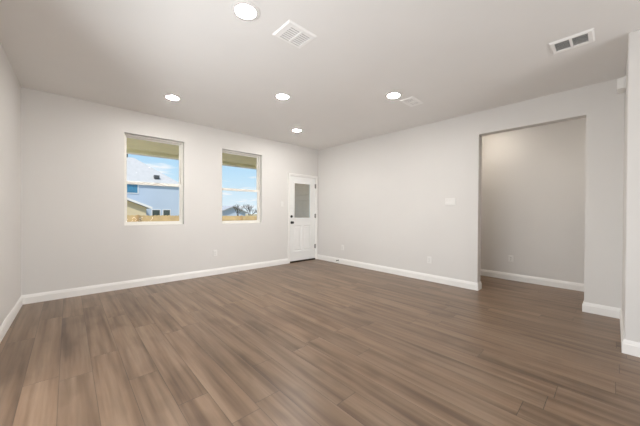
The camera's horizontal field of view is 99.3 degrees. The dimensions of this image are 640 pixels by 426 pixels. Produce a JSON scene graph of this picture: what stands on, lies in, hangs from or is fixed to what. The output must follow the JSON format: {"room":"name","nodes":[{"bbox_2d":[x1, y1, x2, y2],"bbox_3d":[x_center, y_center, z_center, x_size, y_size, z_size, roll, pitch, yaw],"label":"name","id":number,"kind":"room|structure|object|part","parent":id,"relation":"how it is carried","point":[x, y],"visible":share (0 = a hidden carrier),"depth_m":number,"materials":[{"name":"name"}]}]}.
{"room":"empty living room","nodes":[
{"label":"empty living room","id":0,"kind":"room"},
{"bbox_2d":[0,42,20,325],"bbox_3d":[-0.568,-0.171,-0.277,0.140,2.740,9.764,0,0,-42],"label":"wall","id":1,"kind":"structure","parent":0,"point":[10,87],"depth_m":2.88,"materials":[{"name":"paint"}]},
{"bbox_2d":[0,295,22,342],"bbox_3d":[-0.518,1.140,-0.218,0.014,0.118,9.766,0,0,-42],"label":"baseboard","id":2,"kind":"structure","parent":1,"relation":"attached to","point":[6,324],"depth_m":2.81,"materials":[{"name":"white paint"}]},
{"bbox_2d":[21,87,317,294],"bbox_3d":[-1.971,-0.215,5.203,5.325,2.740,0.190,0,0,-43],"label":"wall","id":3,"kind":"structure","parent":0,"point":[74,234],"depth_m":4.05,"materials":[{"name":"paint"}]},
{"bbox_2d":[124,133,182,224],"bbox_3d":[-2.751,-0.519,4.518,0.849,1.424,0.080,0,0,-43],"label":"window","id":4,"kind":"structure","parent":3,"relation":"in","point":[180,185],"depth_m":4.50,"materials":[{"name":"white plastic"}]},
{"bbox_3d":[-2.761,-0.831,4.529,0.799,0.751,0.025,0,0,-43],"label":"sash","id":5,"kind":"part","parent":4,"relation":"part of","materials":[{"name":"clear glass"}]},
{"bbox_3d":[-2.743,-0.166,4.510,0.799,0.668,0.028,0,0,-43],"label":"sash","id":6,"kind":"part","parent":4,"relation":"part of","materials":[{"name":"clear glass"}]},
{"bbox_2d":[22,258,287,304],"bbox_3d":[-2.248,1.097,4.823,4.124,0.118,0.014,0,0,-43],"label":"baseboard","id":7,"kind":"structure","parent":3,"relation":"attached to","point":[72,292],"depth_m":4.24,"materials":[{"name":"white paint"}]},
{"bbox_2d":[222,150,259,223],"bbox_3d":[-1.631,-0.510,5.556,0.864,1.430,0.080,0,0,-43],"label":"window","id":8,"kind":"structure","parent":3,"relation":"in","point":[257,190],"depth_m":5.74,"materials":[{"name":"white plastic"}]},
{"bbox_3d":[-1.641,-0.823,5.566,0.814,0.754,0.025,0,0,-43],"label":"sash","id":9,"kind":"part","parent":8,"relation":"part of","materials":[{"name":"clear glass"}]},
{"bbox_3d":[-1.623,-0.155,5.548,0.814,0.671,0.028,0,0,-43],"label":"sash","id":10,"kind":"part","parent":8,"relation":"part of","materials":[{"name":"clear glass"}]},
{"bbox_2d":[288,173,317,263],"bbox_3d":[-0.441,0.120,6.571,0.902,2.072,0.228,0,0,-43],"label":"door","id":11,"kind":"structure","parent":3,"relation":"in","point":[302,232],"depth_m":6.54,"materials":[{"name":"white paint"}]},
{"bbox_3d":[-0.543,0.602,6.452,0.228,0.610,0.044,0,0,-43],"label":"panel","id":12,"kind":"part","parent":11,"relation":"part of","materials":[{"name":"white paint"}]},
{"bbox_3d":[-0.421,-0.291,6.514,0.554,0.880,0.016,0,0,-43],"label":"lite frame","id":13,"kind":"part","parent":11,"relation":"part of","materials":[{"name":"white paint"}]},
{"bbox_3d":[-0.324,0.602,6.655,0.228,0.610,0.044,0,0,-43],"label":"panel","id":14,"kind":"part","parent":11,"relation":"part of","materials":[{"name":"white paint"}]},
{"bbox_2d":[294,183,308,217],"bbox_3d":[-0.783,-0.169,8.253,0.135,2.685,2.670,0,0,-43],"label":"window","id":15,"kind":"structure","parent":0,"point":[301,207],"depth_m":7.90,"materials":[{"name":"grey"}]},
{"bbox_2d":[0,259,639,425],"bbox_3d":[1.844,1.261,1.835,7.200,0.120,10.164,0,0,-43],"label":"floor","id":16,"kind":"structure","parent":0,"point":[316,342],"depth_m":2.25,"materials":[{"name":"brown wood"}]},
{"bbox_2d":[0,0,639,149],"bbox_3d":[1.832,-1.619,1.849,7.200,0.160,10.254,0,0,-43],"label":"ceiling","id":17,"kind":"structure","parent":0,"point":[458,58],"depth_m":2.70,"materials":[{"name":"paint"}]},
{"bbox_2d":[163,94,181,100],"bbox_3d":[-2.008,-1.569,3.703,0.222,0.012,0.222,0,0,-43],"label":"recessed light","id":18,"kind":"object","parent":17,"relation":"in","point":[173,97],"visible":1,"depth_m":3.68,"materials":[{"name":"white"}]},
{"bbox_2d":[231,0,259,20],"bbox_3d":[-0.573,-1.550,2.095,0.222,0.012,0.222,0,0,-43],"label":"recessed light","id":19,"kind":"object","parent":17,"relation":"in","point":[244,10],"visible":1,"depth_m":2.08,"materials":[{"name":"white plastic"}]},
{"bbox_2d":[274,93,290,99],"bbox_3d":[-0.503,-1.559,3.648,0.222,0.012,0.222,0,0,-43],"label":"recessed light","id":20,"kind":"object","parent":17,"relation":"in","point":[282,96],"visible":1,"depth_m":3.63,"materials":[{"name":"white"}]},
{"bbox_2d":[273,20,316,48],"bbox_3d":[-0.219,-1.548,2.377,0.304,0.014,0.248,0,0,-43],"label":"ceiling vent","id":21,"kind":"object","parent":17,"relation":"in","point":[290,32],"visible":1,"depth_m":2.36,"materials":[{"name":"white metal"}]},
{"bbox_2d":[291,128,302,131],"bbox_3d":[-0.439,-1.568,5.172,0.222,0.012,0.222,0,0,-43],"label":"recessed light","id":22,"kind":"object","parent":17,"relation":"in","point":[295,129],"visible":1,"depth_m":5.15,"materials":[{"name":"white"}]},
{"bbox_2d":[385,92,401,98],"bbox_3d":[0.972,-1.549,3.595,0.222,0.012,0.222,0,0,-43],"label":"recessed light","id":23,"kind":"object","parent":17,"relation":"in","point":[392,95],"visible":1,"depth_m":3.57,"materials":[{"name":"white"}]},
{"bbox_2d":[400,96,422,106],"bbox_3d":[1.281,-1.549,3.799,0.318,0.012,0.198,0,0,-43],"label":"ceiling vent","id":24,"kind":"object","parent":17,"relation":"in","point":[412,101],"visible":1,"depth_m":3.78,"materials":[{"name":"white metal"}]},
{"bbox_2d":[549,28,594,53],"bbox_3d":[2.266,-1.533,2.447,0.242,0.015,0.291,0,0,-43],"label":"ceiling vent","id":25,"kind":"object","parent":17,"relation":"in","point":[588,36],"visible":1,"depth_m":2.43,"materials":[{"name":"white metal"}]},
{"bbox_2d":[317,79,624,308],"bbox_3d":[1.740,-0.190,5.011,0.140,2.740,5.136,0,0,-43],"label":"wall","id":26,"kind":"structure","parent":0,"point":[381,198],"depth_m":4.52,"materials":[{"name":"paint"}]},
{"bbox_2d":[317,254,481,290],"bbox_3d":[1.233,1.114,5.558,0.169,0.118,3.666,0,0,-43],"label":"baseboard","id":27,"kind":"structure","parent":26,"relation":"attached to","point":[428,277],"depth_m":4.99,"materials":[{"name":"white paint"}]},
{"bbox_2d":[445,198,454,204],"bbox_3d":[2.139,-0.186,4.469,0.010,0.116,0.164,0,0,-43],"label":"light switch","id":28,"kind":"object","parent":26,"relation":"attached to","point":[448,201],"visible":1,"depth_m":4.47,"materials":[{"name":"white plastic"}]},
{"bbox_2d":[582,301,620,318],"bbox_3d":[3.367,1.142,3.253,0.169,0.118,0.322,0,0,-43],"label":"baseboard","id":29,"kind":"object","parent":26,"relation":"attached to","point":[614,312],"visible":0.86,"depth_m":3.19,"materials":[{"name":"white paint"}]},
{"bbox_2d":[481,118,585,283],"bbox_3d":[3.550,-0.177,4.784,0.140,2.740,4.600,0,0,-43],"label":"wall","id":30,"kind":"structure","parent":0,"point":[533,179],"depth_m":4.59,"materials":[{"name":"paint"}]},
{"bbox_2d":[481,269,583,291],"bbox_3d":[3.485,1.134,4.740,0.014,0.118,4.600,0,0,-43],"label":"baseboard","id":31,"kind":"structure","parent":30,"relation":"attached to","point":[509,276],"depth_m":4.58,"materials":[{"name":"white paint"}]},
{"bbox_2d":[622,30,639,342],"bbox_3d":[3.127,-0.167,2.700,1.243,2.740,0.140,0,0,-43],"label":"wall","id":32,"kind":"structure","parent":0,"point":[630,254],"depth_m":2.30,"materials":[{"name":"paint"}]},
{"bbox_2d":[617,76,625,93],"bbox_3d":[3.081,-1.302,2.781,0.180,0.112,0.061,0,0,-43],"label":"door chime","id":33,"kind":"object","parent":32,"relation":"attached to","point":[621,82],"visible":0.98,"depth_m":2.73,"materials":[{"name":"white plastic"}]},
{"bbox_2d":[620,309,623,349],"bbox_3d":[3.010,1.144,2.713,1.118,0.118,0.014,0,0,-43],"label":"baseboard","id":34,"kind":"structure","parent":32,"relation":"attached to","point":[621,318],"depth_m":2.62,"materials":[{"name":"white paint"}]},
{"bbox_3d":[1.668,-1.782,1.291,10.200,0.130,16.460,0,0,-43],"label":"roof","id":35,"kind":"structure","parent":0,"visible":0},
{"bbox_2d":[127,149,255,168],"bbox_3d":[-3.844,-1.622,7.243,6.000,0.335,0.160,0,0,-43],"label":"beam","id":36,"kind":"structure","parent":35,"relation":"attached to","point":[132,151],"depth_m":7.04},
{"bbox_2d":[127,153,252,168],"bbox_3d":[-3.926,-1.508,7.331,6.000,0.125,0.080,0,0,-43],"label":"gutter","id":37,"kind":"object","parent":36,"relation":"attached to","point":[127,153],"visible":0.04,"depth_m":7.21,"materials":[{"name":"grey metal"}]},
{"bbox_2d":[127,138,256,165],"bbox_3d":[-2.904,-1.557,6.228,6.000,0.080,2.606,0,0,-43],"label":"soffit","id":38,"kind":"structure","parent":36,"relation":"attached to","point":[135,144],"depth_m":6.54,"materials":[{"name":"beige paint"}]},
{"bbox_3d":[4.295,-0.146,0.628,0.140,2.740,4.488,0,0,-43],"label":"wall","id":39,"kind":"structure","parent":0,"visible":0},
{"bbox_2d":[622,339,639,356],"bbox_3d":[4.178,1.164,0.640,0.014,0.118,4.642,0,0,-43],"label":"baseboard","id":40,"kind":"structure","parent":39,"relation":"attached to","point":[629,347],"depth_m":2.30,"materials":[{"name":"white paint"}]},
{"label":"outside","id":41,"kind":"structure","parent":0,"visible":0},
{"bbox_3d":[-15.641,1.813,53.686,190.000,0.300,220.000,0,0,-43],"label":"ground","id":42,"kind":"structure","parent":41,"visible":0},
{"bbox_2d":[127,154,178,215],"bbox_3d":[-24.986,-2.934,27.978,18.250,9.400,13.740,0,0,-43],"label":"house","id":43,"kind":"structure","parent":42,"relation":"on","point":[142,200],"depth_m":29.87,"materials":[{"name":"blue"}]},
{"bbox_3d":[-19.509,-2.531,28.223,0.980,0.860,0.029,0,0,-43],"label":"pane","id":44,"kind":"part","parent":43,"relation":"part of","materials":[{"name":"blue glass"}]},
{"bbox_3d":[-17.920,0.300,29.729,0.720,1.260,0.029,0,0,-43],"label":"pane","id":45,"kind":"part","parent":43,"relation":"part of","materials":[{"name":"clear glass"}]},
{"bbox_3d":[-17.164,0.300,30.428,0.660,1.260,0.029,0,0,-43],"label":"pane","id":46,"kind":"part","parent":43,"relation":"part of","materials":[{"name":"clear glass"}]},
{"bbox_2d":[127,215,256,221],"bbox_3d":[-5.790,0.975,13.655,26.059,2.006,0.148,0,0,-43],"label":"wooden fence","id":47,"kind":"object","parent":42,"relation":"on","point":[130,218],"visible":0.15,"depth_m":12.47,"materials":[{"name":"brown wood"}]},
{"bbox_3d":[-5.832,0.335,13.657,26.000,0.085,0.040,0,0,-43],"label":"rail","id":48,"kind":"part","parent":47,"relation":"part of","materials":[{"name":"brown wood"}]},
{"bbox_2d":[222,206,248,215],"bbox_3d":[-17.547,0.205,49.857,5.600,2.940,7.800,0,0,-43],"label":"house","id":49,"kind":"structure","parent":42,"relation":"on","point":[226,210],"depth_m":47.25,"materials":[{"name":"blue"}]},
{"bbox_2d":[234,204,243,215],"bbox_3d":[-12.867,0.127,42.436,1.939,3.249,1.863,0,0,-43],"label":"bare tree","id":50,"kind":"object","parent":42,"relation":"on","point":[236,204],"visible":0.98,"depth_m":42.51,"materials":[{"name":"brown plant"}]}
]}

